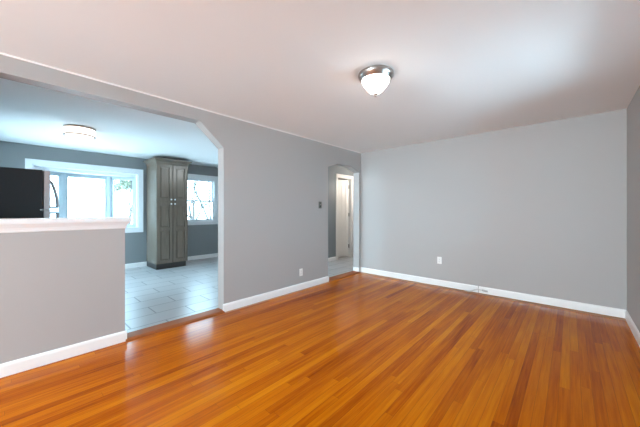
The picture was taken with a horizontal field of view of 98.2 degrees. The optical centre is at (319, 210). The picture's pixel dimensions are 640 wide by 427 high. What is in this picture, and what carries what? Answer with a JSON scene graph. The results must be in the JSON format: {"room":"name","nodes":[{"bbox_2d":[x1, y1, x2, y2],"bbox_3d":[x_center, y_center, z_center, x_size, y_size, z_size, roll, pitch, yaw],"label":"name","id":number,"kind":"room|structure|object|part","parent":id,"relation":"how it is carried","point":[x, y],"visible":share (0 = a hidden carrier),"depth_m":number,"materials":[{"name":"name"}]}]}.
{"room":"empty living room","nodes":[
{"label":"empty living room","id":0,"kind":"room"},
{"bbox_2d":[0,78,217,167],"bbox_3d":[-1.671,-1.250,5.954,3.860,0.120,7.800,0,0,42],"label":"ceiling","id":1,"kind":"structure","parent":0,"point":[29,114],"depth_m":3.90,"materials":[{"name":"white paint"}]},
{"bbox_2d":[63,124,95,139],"bbox_3d":[-3.432,-1.114,3.959,0.355,0.150,0.355,0,0,42],"label":"drum ceiling light","id":2,"kind":"object","parent":1,"relation":"attached to","point":[70,130],"visible":1,"depth_m":3.85,"materials":[{"name":"white glass"}]},
{"bbox_3d":[-3.432,-1.123,3.959,0.346,0.102,0.346,0,0,42],"label":"lamp shade","id":3,"kind":"part","parent":2,"relation":"part of","materials":[{"name":"white glass"}]},
{"bbox_2d":[65,133,93,139],"bbox_3d":[-3.432,-1.056,3.959,0.330,0.033,0.330,0,0,42],"label":"diffuser","id":4,"kind":"object","parent":2,"relation":"attached to","point":[85,136],"depth_m":3.90,"materials":[{"name":"white glass"}]},
{"bbox_2d":[0,141,217,263],"bbox_3d":[-4.128,0.030,6.218,0.140,2.440,5.140,0,0,42],"label":"wall","id":5,"kind":"structure","parent":0,"point":[202,239],"depth_m":6.04,"materials":[{"name":"grey paint"}]},
{"bbox_2d":[25,158,142,232],"bbox_3d":[-4.803,-0.228,5.754,0.578,1.404,1.845,0,0,42],"label":"window","id":6,"kind":"structure","parent":5,"relation":"in","point":[109,174],"depth_m":5.85,"materials":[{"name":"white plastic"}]},
{"bbox_3d":[-5.238,-0.197,5.331,0.070,1.137,0.519,0,0,7],"label":"sash","id":7,"kind":"part","parent":6,"relation":"part of","materials":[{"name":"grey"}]},
{"bbox_3d":[-4.944,-0.197,5.880,0.070,1.137,0.745,0,0,42],"label":"sash","id":8,"kind":"part","parent":6,"relation":"part of","materials":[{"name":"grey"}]},
{"bbox_3d":[-4.427,-0.197,6.229,0.521,1.137,0.070,0,0,-13],"label":"sash","id":9,"kind":"part","parent":6,"relation":"part of","materials":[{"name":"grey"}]},
{"bbox_2d":[125,253,217,268],"bbox_3d":[-4.070,1.200,6.165,0.016,0.100,4.900,0,0,42],"label":"baseboard","id":10,"kind":"structure","parent":5,"relation":"attached to","point":[139,264],"depth_m":7.02,"materials":[{"name":"white paint"}]},
{"bbox_2d":[188,174,217,224],"bbox_3d":[-3.162,-0.290,7.247,0.195,1.300,1.042,0,0,42],"label":"window","id":11,"kind":"structure","parent":5,"relation":"in","point":[191,177],"depth_m":7.43,"materials":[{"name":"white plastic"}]},
{"bbox_3d":[-3.199,-0.532,7.280,0.035,0.585,0.792,0,0,42],"label":"sash","id":12,"kind":"part","parent":11,"relation":"part of","materials":[{"name":"clear glass"}]},
{"bbox_3d":[-3.172,-0.010,7.255,0.035,0.550,0.792,0,0,42],"label":"sash","id":13,"kind":"part","parent":11,"relation":"part of","materials":[{"name":"clear glass"}]},
{"bbox_3d":[-3.147,0.313,7.233,0.155,0.094,1.042,0,0,42],"label":"sill","id":14,"kind":"part","parent":11,"relation":"part of","materials":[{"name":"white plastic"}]},
{"bbox_2d":[0,54,360,363],"bbox_3d":[-1.589,0.030,3.091,0.140,2.440,11.940,0,0,42],"label":"wall","id":15,"kind":"structure","parent":0,"point":[272,183],"depth_m":3.41,"materials":[{"name":"grey paint"}]},
{"bbox_2d":[0,330,126,377],"bbox_3d":[-2.259,1.200,2.231,0.016,0.100,1.185,0,0,42],"label":"baseboard","id":16,"kind":"structure","parent":15,"relation":"attached to","point":[37,360],"depth_m":2.31,"materials":[{"name":"white paint"}]},
{"bbox_2d":[0,217,131,232],"bbox_3d":[-2.306,0.114,2.296,0.232,0.107,1.218,0,0,42],"label":"trim","id":17,"kind":"structure","parent":15,"relation":"on","point":[7,225],"depth_m":2.31,"materials":[{"name":"white paint"}]},
{"bbox_2d":[126,308,224,341],"bbox_3d":[-1.579,1.239,3.087,0.190,0.022,1.019,0,0,42],"label":"trim","id":18,"kind":"structure","parent":15,"relation":"attached to","point":[154,329],"depth_m":3.00,"materials":[{"name":"brown wood"}]},
{"bbox_2d":[0,52,359,152],"bbox_3d":[-2.297,-1.184,2.194,0.010,0.012,9.380,0,0,42],"label":"trim","id":19,"kind":"structure","parent":15,"relation":"attached to","point":[15,57],"depth_m":2.75,"materials":[{"name":"white paint"}]},
{"bbox_2d":[223,276,328,312],"bbox_3d":[-0.519,1.200,4.159,0.016,0.100,2.010,0,0,42],"label":"baseboard","id":20,"kind":"structure","parent":15,"relation":"attached to","point":[233,305],"depth_m":3.96,"materials":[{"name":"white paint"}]},
{"bbox_2d":[329,271,359,281],"bbox_3d":[0.417,1.239,5.298,0.190,0.022,0.951,0,0,42],"label":"trim","id":21,"kind":"structure","parent":15,"relation":"attached to","point":[350,273],"depth_m":5.27,"materials":[{"name":"brown wood"}]},
{"bbox_2d":[125,256,352,332],"bbox_3d":[-1.679,1.310,5.960,3.841,0.120,7.800,0,0,42],"label":"floor","id":22,"kind":"structure","parent":0,"point":[153,297],"depth_m":4.36,"materials":[{"name":"tile"}]},
{"bbox_2d":[0,167,58,218],"bbox_3d":[-3.650,0.389,3.207,0.724,1.722,0.871,0,0,42],"label":"refrigerator","id":23,"kind":"object","parent":22,"relation":"on","point":[24,193],"visible":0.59,"depth_m":3.08,"materials":[{"name":"black metal"}]},
{"bbox_3d":[-3.431,0.584,3.452,0.720,1.183,0.056,0,0,42],"label":"door","id":24,"kind":"part","parent":23,"relation":"part of","materials":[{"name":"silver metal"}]},
{"bbox_3d":[-3.431,-0.244,3.452,0.720,0.452,0.056,0,0,42],"label":"door","id":25,"kind":"part","parent":23,"relation":"part of","materials":[{"name":"silver metal"}]},
{"bbox_3d":[-3.162,-0.197,3.295,0.028,0.328,0.087,0,0,42],"label":"handle","id":26,"kind":"part","parent":23,"relation":"part of","materials":[{"name":"grey metal"}]},
{"bbox_2d":[143,157,191,269],"bbox_3d":[-3.456,0.062,6.288,0.722,2.375,0.789,0,0,42],"label":"pantry cabinet","id":27,"kind":"object","parent":22,"relation":"on","point":[166,179],"visible":1,"depth_m":6.07,"materials":[{"name":"grey wood"}]},
{"bbox_3d":[-3.351,-0.611,5.975,0.021,0.799,0.312,0,0,42],"label":"door","id":28,"kind":"part","parent":27,"relation":"part of","materials":[{"name":"grey wood"}]},
{"bbox_3d":[-3.351,0.469,5.975,0.021,1.321,0.312,0,0,42],"label":"door","id":29,"kind":"part","parent":27,"relation":"part of","materials":[{"name":"grey wood"}]},
{"bbox_3d":[-3.456,-1.069,6.288,0.722,0.113,0.789,0,0,42],"label":"crown molding","id":30,"kind":"part","parent":27,"relation":"part of","materials":[{"name":"grey wood"}]},
{"bbox_3d":[-3.133,-0.611,6.215,0.021,0.799,0.312,0,0,42],"label":"door","id":31,"kind":"part","parent":27,"relation":"part of","materials":[{"name":"grey wood"}]},
{"bbox_3d":[-3.133,0.469,6.215,0.021,1.321,0.312,0,0,42],"label":"door","id":32,"kind":"part","parent":27,"relation":"part of","materials":[{"name":"grey wood"}]},
{"bbox_2d":[0,0,639,152],"bbox_3d":[-0.938,-1.250,0.968,3.710,0.120,9.420,0,0,42],"label":"ceiling","id":33,"kind":"structure","parent":0,"point":[460,67],"depth_m":2.12,"materials":[{"name":"white paint"}]},
{"bbox_2d":[358,65,393,96],"bbox_3d":[0.480,-1.086,2.387,0.304,0.206,0.304,0,0,42],"label":"dome ceiling light","id":34,"kind":"object","parent":33,"relation":"attached to","point":[374,78],"visible":1,"depth_m":2.30,"materials":[{"name":"white glass"}]},
{"bbox_3d":[0.480,-1.072,2.387,0.235,0.128,0.235,0,0,42],"label":"lamp shade","id":35,"kind":"part","parent":34,"relation":"part of","materials":[{"name":"white glass"}]},
{"bbox_2d":[0,273,639,426],"bbox_3d":[-0.939,1.310,0.968,3.671,0.120,9.380,0,0,42],"label":"floor","id":36,"kind":"structure","parent":0,"point":[357,350],"depth_m":2.20,"materials":[{"name":"orange wood"}]},
{"bbox_2d":[328,165,352,257],"bbox_3d":[0.542,0.030,7.257,0.120,2.441,2.900,0,0,42],"label":"wall","id":37,"kind":"structure","parent":0,"point":[333,170],"depth_m":6.91,"materials":[{"name":"grey paint"}]},
{"bbox_2d":[328,256,335,261],"bbox_3d":[0.018,1.200,6.575,0.016,0.100,1.154,0,0,42],"label":"baseboard","id":38,"kind":"structure","parent":37,"relation":"attached to","point":[330,259],"depth_m":6.88,"materials":[{"name":"white paint"}]},
{"bbox_2d":[338,179,348,256],"bbox_3d":[0.539,0.194,7.402,0.576,2.077,0.105,0,0,-26],"label":"door","id":39,"kind":"structure","parent":37,"relation":"in","point":[343,186],"depth_m":7.47,"materials":[{"name":"white paint"}]},
{"bbox_2d":[336,174,352,259],"bbox_3d":[0.614,0.151,7.323,0.138,2.197,0.749,0,0,42],"label":"trim","id":40,"kind":"structure","parent":37,"relation":"attached to","point":[349,178],"depth_m":7.51,"materials":[{"name":"white paint"}]},
{"bbox_2d":[361,109,626,309],"bbox_3d":[2.303,0.030,4.455,3.810,2.440,0.140,0,0,42],"label":"wall","id":41,"kind":"structure","parent":0,"point":[540,209],"depth_m":3.95,"materials":[{"name":"grey paint"}]},
{"bbox_2d":[437,257,441,263],"bbox_3d":[1.996,0.825,4.631,0.072,0.116,0.010,0,0,42],"label":"wall outlet","id":42,"kind":"object","parent":41,"relation":"attached to","point":[439,259],"visible":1,"depth_m":4.63,"materials":[{"name":"white plastic"}]},
{"bbox_2d":[465,289,487,291],"bbox_3d":[2.390,1.215,4.234,0.305,0.065,0.038,0,0,36],"label":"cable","id":43,"kind":"object","parent":41,"relation":"attached to","point":[474,289],"visible":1,"depth_m":4.23,"materials":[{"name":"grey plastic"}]},
{"bbox_2d":[360,267,625,320],"bbox_3d":[2.199,1.200,4.444,3.670,0.100,0.016,0,0,42],"label":"baseboard","id":44,"kind":"structure","parent":41,"relation":"attached to","point":[604,310],"depth_m":3.94,"materials":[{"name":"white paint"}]},
{"bbox_2d":[627,86,639,331],"bbox_3d":[0.429,0.030,-0.360,0.140,2.440,9.520,0,0,42],"label":"wall","id":45,"kind":"structure","parent":0,"point":[633,110],"depth_m":2.88,"materials":[{"name":"grey paint"}]},
{"bbox_2d":[625,310,639,346],"bbox_3d":[0.413,1.200,-0.262,0.016,0.100,9.364,0,0,42],"label":"baseboard","id":46,"kind":"structure","parent":45,"relation":"attached to","point":[631,324],"depth_m":2.83,"materials":[{"name":"white paint"}]},
{"label":"outside","id":47,"kind":"structure","parent":0,"visible":0},
{"bbox_3d":[-7.785,1.900,13.762,90.000,0.100,90.000,0,0,42],"label":"ground","id":48,"kind":"structure","parent":47,"visible":0},
{"bbox_2d":[97,179,131,223],"bbox_3d":[-14.247,-1.928,21.910,5.282,7.622,4.876,0,0,42],"label":"tree","id":49,"kind":"object","parent":48,"relation":"on","point":[126,185],"visible":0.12,"depth_m":21.09,"materials":[{"name":"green plant"}]},
{"bbox_2d":[131,181,210,218],"bbox_3d":[-5.811,-0.785,11.830,4.189,5.314,1.781,0,0,-1],"label":"tree","id":50,"kind":"object","parent":48,"relation":"on","point":[205,196],"visible":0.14,"depth_m":12.26,"materials":[{"name":"grey plant"}]},
{"bbox_2d":[188,181,209,218],"bbox_3d":[-7.635,-1.103,16.785,2.307,5.993,3.255,0,0,-12],"label":"tree","id":51,"kind":"object","parent":48,"relation":"on","point":[193,203],"visible":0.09,"depth_m":17.24,"materials":[{"name":"grey plant"}]},
{"bbox_2d":[189,181,211,218],"bbox_3d":[-6.440,-0.829,14.947,3.099,5.418,3.446,0,0,42],"label":"tree","id":52,"kind":"object","parent":48,"relation":"on","point":[209,196],"visible":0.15,"depth_m":14.80,"materials":[{"name":"grey plant"}]}
]}

